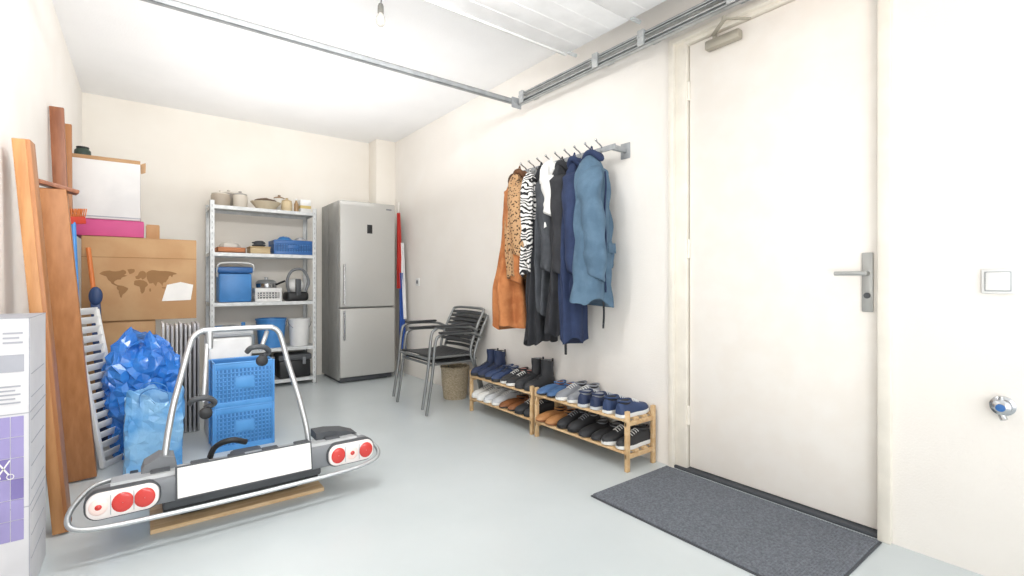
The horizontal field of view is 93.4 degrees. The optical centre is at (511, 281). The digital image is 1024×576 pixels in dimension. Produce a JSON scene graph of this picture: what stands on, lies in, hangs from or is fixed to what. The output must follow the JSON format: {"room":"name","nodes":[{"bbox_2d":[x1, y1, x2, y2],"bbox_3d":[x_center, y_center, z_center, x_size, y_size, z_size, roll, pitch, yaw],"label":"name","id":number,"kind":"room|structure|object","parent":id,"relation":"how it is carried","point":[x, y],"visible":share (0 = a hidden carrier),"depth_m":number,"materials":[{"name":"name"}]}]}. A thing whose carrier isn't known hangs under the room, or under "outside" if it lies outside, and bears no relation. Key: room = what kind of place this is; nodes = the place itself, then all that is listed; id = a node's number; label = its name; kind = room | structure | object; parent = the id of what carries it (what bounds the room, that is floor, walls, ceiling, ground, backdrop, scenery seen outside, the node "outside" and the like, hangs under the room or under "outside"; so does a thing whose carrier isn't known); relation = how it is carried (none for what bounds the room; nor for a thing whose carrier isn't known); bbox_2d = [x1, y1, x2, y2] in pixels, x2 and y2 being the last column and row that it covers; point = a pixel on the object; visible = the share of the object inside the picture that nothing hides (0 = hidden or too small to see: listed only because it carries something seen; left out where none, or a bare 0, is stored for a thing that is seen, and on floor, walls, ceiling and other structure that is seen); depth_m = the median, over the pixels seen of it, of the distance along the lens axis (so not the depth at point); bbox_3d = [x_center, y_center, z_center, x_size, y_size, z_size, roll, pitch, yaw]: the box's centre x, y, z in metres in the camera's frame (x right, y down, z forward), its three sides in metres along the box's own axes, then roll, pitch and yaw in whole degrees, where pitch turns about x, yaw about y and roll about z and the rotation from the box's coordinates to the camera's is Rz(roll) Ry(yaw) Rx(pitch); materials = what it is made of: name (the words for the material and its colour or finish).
{"room":"garage","nodes":[
{"label":"garage","id":0,"kind":"room"},
{"bbox_2d":[0,0,81,313],"bbox_3d":[-1.647,-0.300,1.385,0.100,2.640,6.800,0,0,-37],"label":"wall","id":1,"kind":"structure","parent":0,"point":[37,71],"depth_m":2.13,"materials":[{"name":"paint"}]},
{"bbox_2d":[82,92,368,387],"bbox_3d":[-2.590,-0.300,5.004,2.990,2.640,0.100,0,0,-37],"label":"wall","id":2,"kind":"structure","parent":0,"point":[188,156],"depth_m":4.77,"materials":[{"name":"paint"}]},
{"bbox_2d":[52,0,555,142],"bbox_3d":[-0.528,-1.670,2.301,2.990,0.100,6.900,0,0,-37],"label":"ceiling","id":3,"kind":"structure","parent":0,"point":[140,51],"depth_m":3.53,"materials":[{"name":"paint"}]},
{"bbox_2d":[376,0,385,26],"bbox_3d":[-0.725,-1.516,2.666,0.060,0.209,0.060,0,0,-37],"label":"bulb","id":4,"kind":"object","parent":3,"relation":"hanging from","point":[380,18],"visible":1,"depth_m":2.65,"materials":[{"name":"white glass"}]},
{"bbox_2d":[492,174,525,329],"bbox_3d":[0.033,-0.233,3.419,0.262,1.123,0.429,0,0,26],"label":"coat","id":5,"kind":"object","parent":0,"point":[508,295],"visible":0.28,"depth_m":3.27,"materials":[{"name":"orange fabric"}]},
{"bbox_2d":[38,370,983,575],"bbox_3d":[-0.528,1.070,2.301,2.990,0.100,6.900,0,0,-37],"label":"floor","id":6,"kind":"structure","parent":0,"point":[453,490],"depth_m":2.06,"materials":[{"name":"concrete"}]},
{"bbox_2d":[0,313,45,575],"bbox_3d":[-1.694,0.567,1.637,0.128,0.906,0.324,0,0,-37],"label":"printed box","id":7,"kind":"object","parent":6,"relation":"on","point":[22,335],"visible":1,"depth_m":1.54,"materials":[{"name":"cardboard"}]},
{"bbox_2d":[0,416,23,543],"bbox_3d":[-1.594,0.623,1.512,0.091,0.394,0.001,0,0,-37],"label":"print","id":8,"kind":"object","parent":7,"relation":"attached to","point":[11,427],"depth_m":1.52},
{"bbox_2d":[11,138,71,534],"bbox_3d":[-1.853,0.235,1.913,0.099,1.558,0.255,0,0,8],"label":"wooden plank","id":9,"kind":"object","parent":6,"relation":"on","point":[24,150],"visible":0.88,"depth_m":1.88,"materials":[{"name":"orange wood"}]},
{"bbox_2d":[49,106,67,186],"bbox_3d":[-2.563,0.022,2.768,0.064,1.989,0.238,0,0,-23],"label":"plank","id":10,"kind":"object","parent":6,"relation":"on","point":[56,114],"visible":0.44,"depth_m":2.69,"materials":[{"name":"orange wood"}]},
{"bbox_2d":[38,178,96,482],"bbox_3d":[-2.149,0.275,2.307,0.191,1.479,0.412,0,0,-30],"label":"wooden plank","id":11,"kind":"object","parent":6,"relation":"on","point":[62,277],"visible":0.64,"depth_m":2.30,"materials":[{"name":"orange wood"}]},
{"bbox_2d":[65,123,72,208],"bbox_3d":[-2.822,0.007,3.073,0.050,2.015,0.060,0,0,-37],"label":"plank","id":12,"kind":"object","parent":6,"relation":"on","point":[68,127],"visible":0.24,"depth_m":3.06,"materials":[{"name":"orange wood"}]},
{"bbox_2d":[70,209,86,302],"bbox_3d":[-2.433,0.298,2.736,0.180,1.447,0.121,0,0,14],"label":"broom","id":13,"kind":"object","parent":6,"relation":"on","point":[75,217],"visible":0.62,"depth_m":2.74,"materials":[{"name":"blue plastic"}]},
{"bbox_2d":[90,380,96,412],"bbox_3d":[-2.798,0.830,3.438,0.382,0.380,0.380,0,0,-37],"label":"cardboard box","id":14,"kind":"object","parent":6,"relation":"on","point":[93,381],"visible":0.02,"depth_m":3.21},
{"bbox_2d":[87,320,155,374],"bbox_3d":[-2.774,0.451,3.443,0.367,0.373,0.400,0,0,-37],"label":"cardboard box","id":15,"kind":"object","parent":14,"relation":"on","point":[113,330],"visible":0.18,"depth_m":3.27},
{"bbox_2d":[81,235,195,321],"bbox_3d":[-2.691,-0.021,3.512,0.632,0.568,0.452,0,0,-37],"label":"cardboard box","id":16,"kind":"object","parent":15,"relation":"on","point":[137,278],"visible":0.99,"depth_m":3.33,"materials":[{"name":"cardboard"}]},
{"bbox_2d":[76,218,143,238],"bbox_3d":[-2.817,-0.364,3.397,0.362,0.112,0.380,0,0,-37],"label":"flat box","id":17,"kind":"object","parent":16,"relation":"on","point":[93,227],"visible":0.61,"depth_m":3.25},
{"bbox_2d":[72,153,145,221],"bbox_3d":[-2.826,-0.635,3.396,0.396,0.423,0.372,0,0,-37],"label":"open box","id":18,"kind":"object","parent":17,"relation":"on","point":[110,188],"visible":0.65,"depth_m":3.25,"materials":[{"name":"white cardboard"}]},
{"bbox_2d":[100,269,175,297],"bbox_3d":[-2.565,0.009,3.325,0.424,0.199,0.001,0,0,-37],"label":"print","id":19,"kind":"object","parent":16,"relation":"attached to","point":[114,283],"depth_m":3.32},
{"bbox_2d":[146,224,159,238],"bbox_3d":[-2.658,-0.359,3.569,0.080,0.102,0.300,0,0,-37],"label":"cardboard box","id":20,"kind":"object","parent":16,"relation":"on","point":[152,231],"visible":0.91,"depth_m":3.45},
{"bbox_2d":[86,247,107,441],"bbox_3d":[-2.645,0.400,3.076,0.195,1.244,0.062,0,0,19],"label":"hand spade","id":21,"kind":"object","parent":6,"relation":"on","point":[95,295],"visible":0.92,"depth_m":3.07,"materials":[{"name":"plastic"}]},
{"bbox_2d":[80,307,122,469],"bbox_3d":[-2.339,0.584,2.737,0.311,0.870,0.198,0,0,13],"label":"panel","id":22,"kind":"object","parent":6,"relation":"on","point":[101,454],"visible":0.53,"depth_m":2.72,"materials":[{"name":"white plastic"}]},
{"bbox_2d":[101,327,180,459],"bbox_3d":[-2.223,0.641,2.906,0.390,0.758,0.350,0,0,-37],"label":"plastic bag","id":23,"kind":"object","parent":6,"relation":"on","point":[137,359],"visible":0.61,"depth_m":2.78,"materials":[{"name":"blue plastic"}]},
{"bbox_2d":[122,382,184,474],"bbox_3d":[-1.944,0.789,2.627,0.276,0.461,0.237,0,0,-37],"label":"shopping bag","id":24,"kind":"object","parent":6,"relation":"on","point":[146,410],"visible":0.88,"depth_m":2.55,"materials":[{"name":"blue plastic"}]},
{"bbox_2d":[178,321,181,363],"bbox_3d":[-2.294,0.649,3.336,0.013,0.739,0.244,0,0,-37],"label":"upright slat","id":25,"kind":"object","parent":6,"relation":"on","point":[179,322],"visible":0.46,"depth_m":3.24,"materials":[{"name":"grey metal"}]},
{"bbox_2d":[182,323,186,432],"bbox_3d":[-2.276,0.655,3.354,0.013,0.726,0.244,0,0,-37],"label":"upright slat","id":26,"kind":"object","parent":6,"relation":"on","point":[184,326],"visible":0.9,"depth_m":3.26,"materials":[{"name":"grey metal"}]},
{"bbox_2d":[187,323,190,432],"bbox_3d":[-2.246,0.656,3.354,0.013,0.724,0.244,0,0,-37],"label":"upright slat","id":27,"kind":"object","parent":6,"relation":"on","point":[188,324],"visible":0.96,"depth_m":3.26,"materials":[{"name":"grey metal"}]},
{"bbox_2d":[191,321,195,431],"bbox_3d":[-2.226,0.650,3.371,0.013,0.735,0.244,0,0,-37],"label":"upright slat","id":28,"kind":"object","parent":6,"relation":"on","point":[193,325],"visible":0.96,"depth_m":3.28,"materials":[{"name":"grey metal"}]},
{"bbox_2d":[195,321,199,430],"bbox_3d":[-2.218,0.651,3.399,0.013,0.734,0.244,0,0,-37],"label":"upright slat","id":29,"kind":"object","parent":6,"relation":"on","point":[196,322],"visible":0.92,"depth_m":3.31,"materials":[{"name":"grey metal"}]},
{"bbox_2d":[203,324,253,439],"bbox_3d":[-1.922,0.649,3.263,0.270,0.743,0.300,0,0,-37],"label":"bin","id":30,"kind":"object","parent":6,"relation":"on","point":[233,343],"visible":0.33,"depth_m":3.15,"materials":[{"name":"white plastic"}]},
{"bbox_2d":[150,481,323,534],"bbox_3d":[-1.269,1.011,2.258,0.680,0.018,0.270,0,0,-37],"label":"plywood board","id":31,"kind":"object","parent":6,"relation":"on","point":[176,521],"visible":0.58,"depth_m":2.14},
{"bbox_2d":[64,325,379,532],"bbox_3d":[-1.250,0.602,2.229,1.168,0.796,0.539,0,0,-37],"label":"carrier","id":32,"kind":"object","parent":31,"relation":"on","point":[254,471],"visible":1,"depth_m":2.04,"materials":[{"name":"metal"}]},
{"bbox_2d":[85,483,158,519],"bbox_3d":[-1.446,0.815,1.798,0.216,0.099,0.027,0,0,-37],"label":"tail light","id":33,"kind":"object","parent":32,"relation":"attached to","point":[125,498],"depth_m":1.78,"materials":[{"name":"red plastic"}]},
{"bbox_2d":[329,439,372,465],"bbox_3d":[-0.770,0.815,2.313,0.216,0.099,0.027,0,0,-37],"label":"tail light","id":34,"kind":"object","parent":32,"relation":"attached to","point":[346,451],"depth_m":2.30,"materials":[{"name":"red plastic"}]},
{"bbox_2d":[209,401,274,453],"bbox_3d":[-1.713,0.888,3.058,0.337,0.264,0.242,0,0,-37],"label":"plastic crate","id":35,"kind":"object","parent":6,"relation":"on","point":[255,423],"visible":0.7,"depth_m":2.97,"materials":[{"name":"plastic"}]},
{"bbox_2d":[209,355,274,408],"bbox_3d":[-1.713,0.622,3.058,0.337,0.268,0.242,0,0,-37],"label":"plastic crate","id":36,"kind":"object","parent":35,"relation":"on","point":[233,381],"visible":0.9,"depth_m":2.97,"materials":[{"name":"plastic"}]},
{"bbox_2d":[206,200,315,383],"bbox_3d":[-2.463,0.140,4.762,0.923,1.760,0.384,0,0,-37],"label":"shelving unit","id":37,"kind":"object","parent":6,"relation":"on","point":[211,208],"visible":0.73,"depth_m":4.70,"materials":[{"name":"metal"}]},
{"bbox_2d":[211,190,229,205],"bbox_3d":[-2.704,-0.774,4.477,0.156,0.147,0.156,0,0,-37],"label":"tin","id":38,"kind":"object","parent":37,"relation":"on","point":[220,198],"visible":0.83,"depth_m":4.42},
{"bbox_2d":[215,247,245,252],"bbox_3d":[-2.653,-0.296,4.542,0.230,0.050,0.200,0,0,-37],"label":"tray","id":39,"kind":"object","parent":37,"relation":"on","point":[217,249],"visible":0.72,"depth_m":4.46,"materials":[{"name":"wood"}]},
{"bbox_2d":[215,262,254,302],"bbox_3d":[-2.637,0.000,4.579,0.316,0.377,0.260,0,0,-37],"label":"box","id":40,"kind":"object","parent":37,"relation":"on","point":[233,284],"visible":1,"depth_m":4.50,"materials":[{"name":"blue plastic"}]},
{"bbox_2d":[233,191,247,206],"bbox_3d":[-2.577,-0.779,4.574,0.124,0.157,0.124,0,0,-37],"label":"tin","id":41,"kind":"object","parent":37,"relation":"on","point":[240,199],"visible":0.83,"depth_m":4.53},
{"bbox_2d":[246,241,270,253],"bbox_3d":[-2.462,-0.334,4.687,0.180,0.127,0.210,0,0,-37],"label":"wooden box","id":42,"kind":"object","parent":37,"relation":"on","point":[251,249],"depth_m":4.62,"materials":[{"name":"brown wood"}]},
{"bbox_2d":[250,200,280,208],"bbox_3d":[-2.402,-0.739,4.708,0.270,0.075,0.270,0,0,-37],"label":"serving bowl","id":43,"kind":"object","parent":37,"relation":"on","point":[264,204],"visible":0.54,"depth_m":4.62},
{"bbox_2d":[251,288,281,301],"bbox_3d":[-2.412,0.123,4.738,0.232,0.132,0.242,0,0,-37],"label":"plastic basket","id":44,"kind":"object","parent":37,"relation":"on","point":[255,291],"visible":0.86,"depth_m":4.65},
{"bbox_2d":[255,277,285,298],"bbox_3d":[-2.391,0.065,4.760,0.261,0.224,0.200,0,0,-37],"label":"pan","id":45,"kind":"object","parent":44,"relation":"in","point":[265,283],"visible":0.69,"depth_m":4.67,"materials":[{"name":"silver metal"}]},
{"bbox_2d":[255,317,286,347],"bbox_3d":[-2.382,0.499,4.773,0.284,0.280,0.281,0,0,-37],"label":"bucket","id":46,"kind":"object","parent":37,"relation":"on","point":[272,341],"visible":0.77,"depth_m":4.68,"materials":[{"name":"blue plastic"}]},
{"bbox_2d":[268,239,311,254],"bbox_3d":[-2.238,-0.342,4.877,0.357,0.142,0.272,0,0,-37],"label":"plastic crate","id":47,"kind":"object","parent":37,"relation":"on","point":[291,247],"visible":0.84,"depth_m":4.77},
{"bbox_2d":[273,351,311,378],"bbox_3d":[-2.216,0.834,4.877,0.310,0.230,0.256,0,0,-37],"label":"tool case","id":48,"kind":"object","parent":37,"relation":"on","point":[300,360],"visible":0.68,"depth_m":4.80,"materials":[{"name":"black plastic"}]},
{"bbox_2d":[283,268,309,300],"bbox_3d":[-2.190,0.023,4.892,0.236,0.331,0.225,0,0,-37],"label":"vacuum cleaner","id":49,"kind":"object","parent":37,"relation":"on","point":[294,287],"visible":1,"depth_m":4.82,"materials":[{"name":"black plastic"}]},
{"bbox_2d":[287,318,310,345],"bbox_3d":[-2.161,0.504,4.904,0.222,0.270,0.218,0,0,-37],"label":"bucket","id":50,"kind":"object","parent":37,"relation":"on","point":[299,328],"visible":1,"depth_m":4.82,"materials":[{"name":"white plastic"}]},
{"bbox_2d":[298,199,310,211],"bbox_3d":[-2.120,-0.766,4.923,0.102,0.130,0.122,0,0,-37],"label":"box","id":51,"kind":"object","parent":37,"relation":"on","point":[304,205],"visible":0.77,"depth_m":4.87,"materials":[{"name":"cardboard"}]},
{"bbox_2d":[322,200,394,382],"bbox_3d":[-1.653,0.100,5.201,0.580,1.840,0.664,0,0,-37],"label":"fridge","id":52,"kind":"object","parent":6,"relation":"on","point":[358,238],"visible":1,"depth_m":4.99,"materials":[{"name":"grey metal"}]},
{"bbox_2d":[397,202,406,375],"bbox_3d":[-1.211,0.070,5.262,0.096,1.902,0.224,0,0,-37],"label":"flag","id":53,"kind":"object","parent":6,"relation":"on","point":[401,284],"visible":0.92,"depth_m":5.25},
{"bbox_2d":[396,313,488,415],"bbox_3d":[-0.571,0.638,4.042,0.616,0.752,0.574,0,0,-37],"label":"armchair","id":54,"kind":"object","parent":6,"relation":"on","point":[463,359],"visible":0.56,"depth_m":3.95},
{"bbox_2d":[392,306,484,409],"bbox_3d":[-0.599,0.587,4.021,0.616,0.752,0.574,0,0,-37],"label":"armchair","id":55,"kind":"object","parent":54,"relation":"on","point":[442,351],"visible":0.92,"depth_m":4.03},
{"bbox_2d":[440,363,469,399],"bbox_3d":[-0.504,0.876,4.256,0.260,0.289,0.260,0,0,-37],"label":"wicker basket","id":56,"kind":"object","parent":6,"relation":"on","point":[454,377],"visible":0.96,"depth_m":4.16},
{"bbox_2d":[470,370,558,434],"bbox_3d":[-0.007,0.858,3.592,0.255,0.325,0.770,0,0,-37],"label":"shoe rack","id":57,"kind":"object","parent":6,"relation":"on","point":[531,392],"visible":0.27,"depth_m":3.38,"materials":[{"name":"brown wood"}]},
{"bbox_2d":[471,348,498,375],"bbox_3d":[-0.215,0.635,3.851,0.258,0.197,0.093,0,0,-36],"label":"boot","id":58,"kind":"object","parent":57,"relation":"on","point":[490,352],"visible":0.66,"depth_m":3.85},
{"bbox_2d":[477,385,502,400],"bbox_3d":[-0.163,0.861,3.772,0.258,0.096,0.093,0,0,-37],"label":"shoe","id":59,"kind":"object","parent":57,"relation":"on","point":[480,396],"visible":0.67,"depth_m":3.73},
{"bbox_2d":[478,349,505,377],"bbox_3d":[-0.154,0.635,3.779,0.258,0.197,0.093,0,0,-37],"label":"boot","id":60,"kind":"object","parent":57,"relation":"on","point":[499,355],"visible":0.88,"depth_m":3.78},
{"bbox_2d":[483,387,509,402],"bbox_3d":[-0.103,0.861,3.697,0.258,0.096,0.093,0,0,-35],"label":"shoe","id":61,"kind":"object","parent":57,"relation":"on","point":[487,399],"visible":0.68,"depth_m":3.65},
{"bbox_2d":[470,397,529,419],"bbox_3d":[-0.007,0.917,3.591,0.254,0.015,0.770,0,0,-37],"label":"slatted shelf","id":62,"kind":"object","parent":57,"relation":"attached to","point":[471,399],"depth_m":3.48,"materials":[{"name":"brown wood"}]},
{"bbox_2d":[470,375,534,393],"bbox_3d":[-0.007,0.743,3.591,0.254,0.015,0.770,0,0,-37],"label":"slatted shelf","id":63,"kind":"object","parent":57,"relation":"attached to","point":[472,377],"depth_m":3.47,"materials":[{"name":"brown wood"}]},
{"bbox_2d":[491,365,518,381],"bbox_3d":[-0.047,0.686,3.621,0.258,0.096,0.093,0,0,-40],"label":"shoe","id":64,"kind":"object","parent":57,"relation":"on","point":[496,377],"visible":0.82,"depth_m":3.58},
{"bbox_2d":[492,389,520,405],"bbox_3d":[-0.043,0.861,3.624,0.258,0.096,0.093,0,0,-39],"label":"shoe","id":65,"kind":"object","parent":57,"relation":"on","point":[511,393],"visible":0.74,"depth_m":3.59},
{"bbox_2d":[499,394,528,407],"bbox_3d":[0.016,0.874,3.548,0.258,0.070,0.093,0,0,-35],"label":"shoe","id":66,"kind":"object","parent":57,"relation":"on","point":[505,404],"visible":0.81,"depth_m":3.51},
{"bbox_2d":[500,367,528,383],"bbox_3d":[0.022,0.686,3.554,0.258,0.096,0.093,0,0,-40],"label":"shoe","id":67,"kind":"object","parent":57,"relation":"on","point":[505,378],"visible":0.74,"depth_m":3.52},
{"bbox_2d":[506,369,530,385],"bbox_3d":[0.070,0.686,3.471,0.258,0.096,0.093,0,0,-35],"label":"shoe","id":68,"kind":"object","parent":57,"relation":"on","point":[511,381],"visible":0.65,"depth_m":3.42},
{"bbox_2d":[515,357,543,388],"bbox_3d":[0.127,0.635,3.394,0.258,0.197,0.093,0,0,-38],"label":"boot","id":69,"kind":"object","parent":57,"relation":"on","point":[536,362],"visible":0.63,"depth_m":3.39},
{"bbox_2d":[524,399,553,416],"bbox_3d":[0.188,0.861,3.322,0.258,0.096,0.093,0,0,-37],"label":"shoe","id":70,"kind":"object","parent":57,"relation":"on","point":[545,405],"visible":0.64,"depth_m":3.31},
{"bbox_2d":[524,358,554,390],"bbox_3d":[0.189,0.635,3.323,0.258,0.197,0.093,0,0,-38],"label":"boot","id":71,"kind":"object","parent":57,"relation":"on","point":[546,377],"visible":0.94,"depth_m":3.33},
{"bbox_2d":[535,387,655,472],"bbox_3d":[0.478,0.858,2.955,0.255,0.325,0.770,0,0,-37],"label":"shoe rack","id":72,"kind":"object","parent":6,"relation":"on","point":[636,420],"visible":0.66,"depth_m":2.71,"materials":[{"name":"brown wood"}]},
{"bbox_2d":[535,405,566,421],"bbox_3d":[0.265,0.874,3.210,0.258,0.070,0.093,0,0,-35],"label":"shoe","id":73,"kind":"object","parent":72,"relation":"on","point":[542,417],"visible":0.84,"depth_m":3.18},
{"bbox_2d":[536,379,565,394],"bbox_3d":[0.266,0.699,3.211,0.258,0.070,0.093,0,0,-39],"label":"shoe","id":74,"kind":"object","parent":72,"relation":"on","point":[544,390],"visible":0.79,"depth_m":3.17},
{"bbox_2d":[545,408,575,425],"bbox_3d":[0.323,0.874,3.136,0.258,0.070,0.093,0,0,-35],"label":"shoe","id":75,"kind":"object","parent":72,"relation":"on","point":[552,420],"visible":0.59,"depth_m":3.09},
{"bbox_2d":[555,380,586,400],"bbox_3d":[0.381,0.686,3.060,0.258,0.096,0.093,0,0,-36],"label":"shoe","id":76,"kind":"object","parent":72,"relation":"on","point":[562,395],"visible":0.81,"depth_m":3.02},
{"bbox_2d":[557,408,587,428],"bbox_3d":[0.389,0.861,3.066,0.258,0.096,0.093,0,0,-37],"label":"shoe","id":77,"kind":"object","parent":72,"relation":"on","point":[563,423],"visible":0.66,"depth_m":3.02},
{"bbox_2d":[567,411,599,432],"bbox_3d":[0.447,0.861,2.992,0.258,0.096,0.093,0,0,-37],"label":"shoe","id":78,"kind":"object","parent":72,"relation":"on","point":[575,426],"visible":0.78,"depth_m":2.96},
{"bbox_2d":[567,383,600,403],"bbox_3d":[0.446,0.686,2.991,0.258,0.096,0.093,0,0,-36],"label":"shoe","id":79,"kind":"object","parent":72,"relation":"on","point":[573,397],"visible":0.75,"depth_m":2.95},
{"bbox_2d":[577,388,597,407],"bbox_3d":[0.497,0.686,2.909,0.258,0.096,0.093,0,0,-40],"label":"shoe","id":80,"kind":"object","parent":72,"relation":"on","point":[585,395],"visible":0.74,"depth_m":2.83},
{"bbox_2d":[536,394,649,421],"bbox_3d":[0.478,0.743,2.955,0.254,0.015,0.770,0,0,-37],"label":"slatted shelf","id":81,"kind":"object","parent":72,"relation":"attached to","point":[645,417],"depth_m":2.71,"materials":[{"name":"brown wood"}]},
{"bbox_2d":[536,421,649,453],"bbox_3d":[0.478,0.917,2.955,0.254,0.015,0.770,0,0,-37],"label":"slatted shelf","id":82,"kind":"object","parent":72,"relation":"attached to","point":[644,448],"depth_m":2.72,"materials":[{"name":"brown wood"}]},
{"bbox_2d":[578,417,609,436],"bbox_3d":[0.496,0.874,2.909,0.258,0.070,0.093,0,0,-41],"label":"shoe","id":83,"kind":"object","parent":72,"relation":"on","point":[587,431],"visible":0.92,"depth_m":2.88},
{"bbox_2d":[590,391,612,410],"bbox_3d":[0.565,0.686,2.843,0.258,0.096,0.093,0,0,-35],"label":"shoe","id":84,"kind":"object","parent":72,"relation":"on","point":[597,399],"visible":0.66,"depth_m":2.77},
{"bbox_2d":[591,421,621,440],"bbox_3d":[0.564,0.874,2.842,0.258,0.070,0.093,0,0,-39],"label":"shoe","id":85,"kind":"object","parent":72,"relation":"on","point":[597,435],"visible":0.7,"depth_m":2.80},
{"bbox_2d":[601,422,635,445],"bbox_3d":[0.613,0.861,2.759,0.258,0.096,0.093,0,0,-34],"label":"shoe","id":86,"kind":"object","parent":72,"relation":"on","point":[610,438],"visible":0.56,"depth_m":2.70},
{"bbox_2d":[602,394,635,413],"bbox_3d":[0.622,0.686,2.766,0.258,0.096,0.093,0,0,-36],"label":"shoe","id":87,"kind":"object","parent":72,"relation":"on","point":[610,402],"visible":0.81,"depth_m":2.69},
{"bbox_2d":[615,397,648,418],"bbox_3d":[0.671,0.686,2.685,0.258,0.096,0.093,0,0,-40],"label":"shoe","id":88,"kind":"object","parent":72,"relation":"on","point":[636,408],"visible":0.99,"depth_m":2.63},
{"bbox_2d":[616,424,649,449],"bbox_3d":[0.676,0.861,2.689,0.258,0.096,0.093,0,0,-37],"label":"shoe","id":89,"kind":"object","parent":72,"relation":"on","point":[639,435],"visible":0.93,"depth_m":2.67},
{"bbox_2d":[591,466,881,575],"bbox_3d":[0.908,1.013,2.089,0.602,0.014,0.976,0,0,-37],"label":"door mat","id":90,"kind":"object","parent":6,"relation":"on","point":[755,535],"visible":1,"depth_m":1.99,"materials":[{"name":"carpet"}]},
{"bbox_2d":[395,0,1023,575],"bbox_3d":[0.631,-0.300,3.122,0.150,2.640,6.800,0,0,-37],"label":"wall","id":91,"kind":"structure","parent":0,"point":[958,65],"depth_m":1.85,"materials":[{"name":"paint"}]},
{"bbox_2d":[369,139,394,307],"bbox_3d":[-1.512,-0.300,5.619,0.230,2.640,0.230,0,0,-37],"label":"pillar","id":92,"kind":"structure","parent":91,"relation":"attached to","point":[381,152],"depth_m":5.53,"materials":[{"name":"paint"}]},
{"bbox_2d":[520,139,629,175],"bbox_3d":[0.358,-0.799,3.197,0.194,0.108,0.910,0,0,-37],"label":"coat rack","id":93,"kind":"object","parent":91,"relation":"attached to","point":[624,148],"visible":0.63,"depth_m":2.92,"materials":[{"name":"silver metal"}]},
{"bbox_2d":[504,166,526,280],"bbox_3d":[0.050,-0.401,3.308,0.176,0.806,0.337,0,0,21],"label":"jacket","id":94,"kind":"object","parent":93,"relation":"hanging from","point":[512,233],"visible":0.44,"depth_m":3.18,"materials":[{"name":"fabric"}]},
{"bbox_2d":[519,169,536,276],"bbox_3d":[0.112,-0.389,3.207,0.144,0.730,0.182,0,0,14],"label":"jacket","id":95,"kind":"object","parent":93,"relation":"hanging from","point":[527,191],"visible":0.62,"depth_m":3.13,"materials":[{"name":"fabric"}]},
{"bbox_2d":[523,162,557,345],"bbox_3d":[0.192,-0.190,3.255,0.163,1.246,0.301,0,0,41],"label":"coat","id":96,"kind":"object","parent":93,"relation":"hanging from","point":[535,322],"visible":0.21,"depth_m":3.16,"materials":[{"name":"black fabric"}]},
{"bbox_2d":[534,177,550,315],"bbox_3d":[0.248,-0.291,3.190,0.156,1.026,0.307,0,0,27],"label":"coat","id":97,"kind":"object","parent":93,"relation":"hanging from","point":[542,249],"visible":0.34,"depth_m":3.09,"materials":[{"name":"grey fabric"}]},
{"bbox_2d":[539,157,555,227],"bbox_3d":[0.258,-0.575,3.115,0.134,0.478,0.242,0,0,29],"label":"shirt","id":98,"kind":"object","parent":93,"relation":"hanging from","point":[546,170],"visible":0.49,"depth_m":3.04,"materials":[{"name":"white fabric"}]},
{"bbox_2d":[544,156,567,354],"bbox_3d":[0.319,-0.177,3.074,0.178,1.255,0.322,0,0,31],"label":"coat","id":99,"kind":"object","parent":93,"relation":"hanging from","point":[552,319],"visible":0.4,"depth_m":2.98,"materials":[{"name":"black fabric"}]},
{"bbox_2d":[558,152,588,344],"bbox_3d":[0.379,-0.205,2.975,0.167,1.184,0.299,0,0,29],"label":"coat","id":100,"kind":"object","parent":93,"relation":"hanging from","point":[573,316],"visible":0.54,"depth_m":2.89,"materials":[{"name":"blue fabric"}]},
{"bbox_2d":[569,146,615,327],"bbox_3d":[0.471,-0.272,2.861,0.252,1.084,0.343,0,0,28],"label":"jacket","id":101,"kind":"object","parent":93,"relation":"hanging from","point":[594,249],"visible":1,"depth_m":2.76,"materials":[{"name":"blue fabric"}]},
{"bbox_2d":[518,0,749,105],"bbox_3d":[1.265,-1.355,2.034,0.162,0.110,3.900,0,0,-37],"label":"door track","id":102,"kind":"object","parent":91,"relation":"attached to","point":[707,9],"visible":1,"depth_m":2.72,"materials":[{"name":"metal"}]},
{"bbox_2d":[141,0,520,109],"bbox_3d":[-0.960,-1.312,2.796,2.565,0.075,0.050,0,0,-37],"label":"bar","id":103,"kind":"object","parent":102,"relation":"attached to","point":[171,4],"visible":0.93,"depth_m":2.70,"materials":[{"name":"metal"}]},
{"bbox_2d":[422,0,665,57],"bbox_3d":[0.453,-1.439,0.964,2.430,0.058,3.440,0,0,-37],"label":"garage door","id":104,"kind":"structure","parent":102,"relation":"attached to","point":[561,27],"depth_m":2.60,"materials":[{"name":"white metal"}]},
{"bbox_2d":[674,464,876,537],"bbox_3d":[1.221,1.012,2.320,0.125,0.016,0.927,0,0,-37],"label":"threshold","id":105,"kind":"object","parent":91,"relation":"attached to","point":[869,531],"depth_m":2.20,"materials":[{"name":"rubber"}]},
{"bbox_2d":[668,0,891,544],"bbox_3d":[1.211,-0.156,2.304,0.120,2.352,1.001,0,0,-37],"label":"trim","id":106,"kind":"structure","parent":91,"relation":"attached to","point":[678,47],"depth_m":2.60,"materials":[{"name":"wood"}]},
{"bbox_2d":[687,0,876,528],"bbox_3d":[1.168,-0.140,2.246,0.191,2.275,0.851,0,0,-37],"label":"door","id":107,"kind":"structure","parent":91,"relation":"in","point":[782,243],"depth_m":2.21,"materials":[{"name":"wood"}]},
{"bbox_2d":[981,269,1015,293],"bbox_3d":[1.653,-0.002,1.642,0.020,0.084,0.082,0,0,-37],"label":"light switch","id":108,"kind":"object","parent":91,"relation":"attached to","point":[993,281],"visible":1,"depth_m":1.64,"materials":[{"name":"white plastic"}]},
{"bbox_2d":[989,396,1016,420],"bbox_3d":[1.645,0.425,1.621,0.058,0.082,0.066,0,0,-37],"label":"tap","id":109,"kind":"object","parent":91,"relation":"attached to","point":[1004,406],"visible":1,"depth_m":1.61,"materials":[{"name":"silver metal"}]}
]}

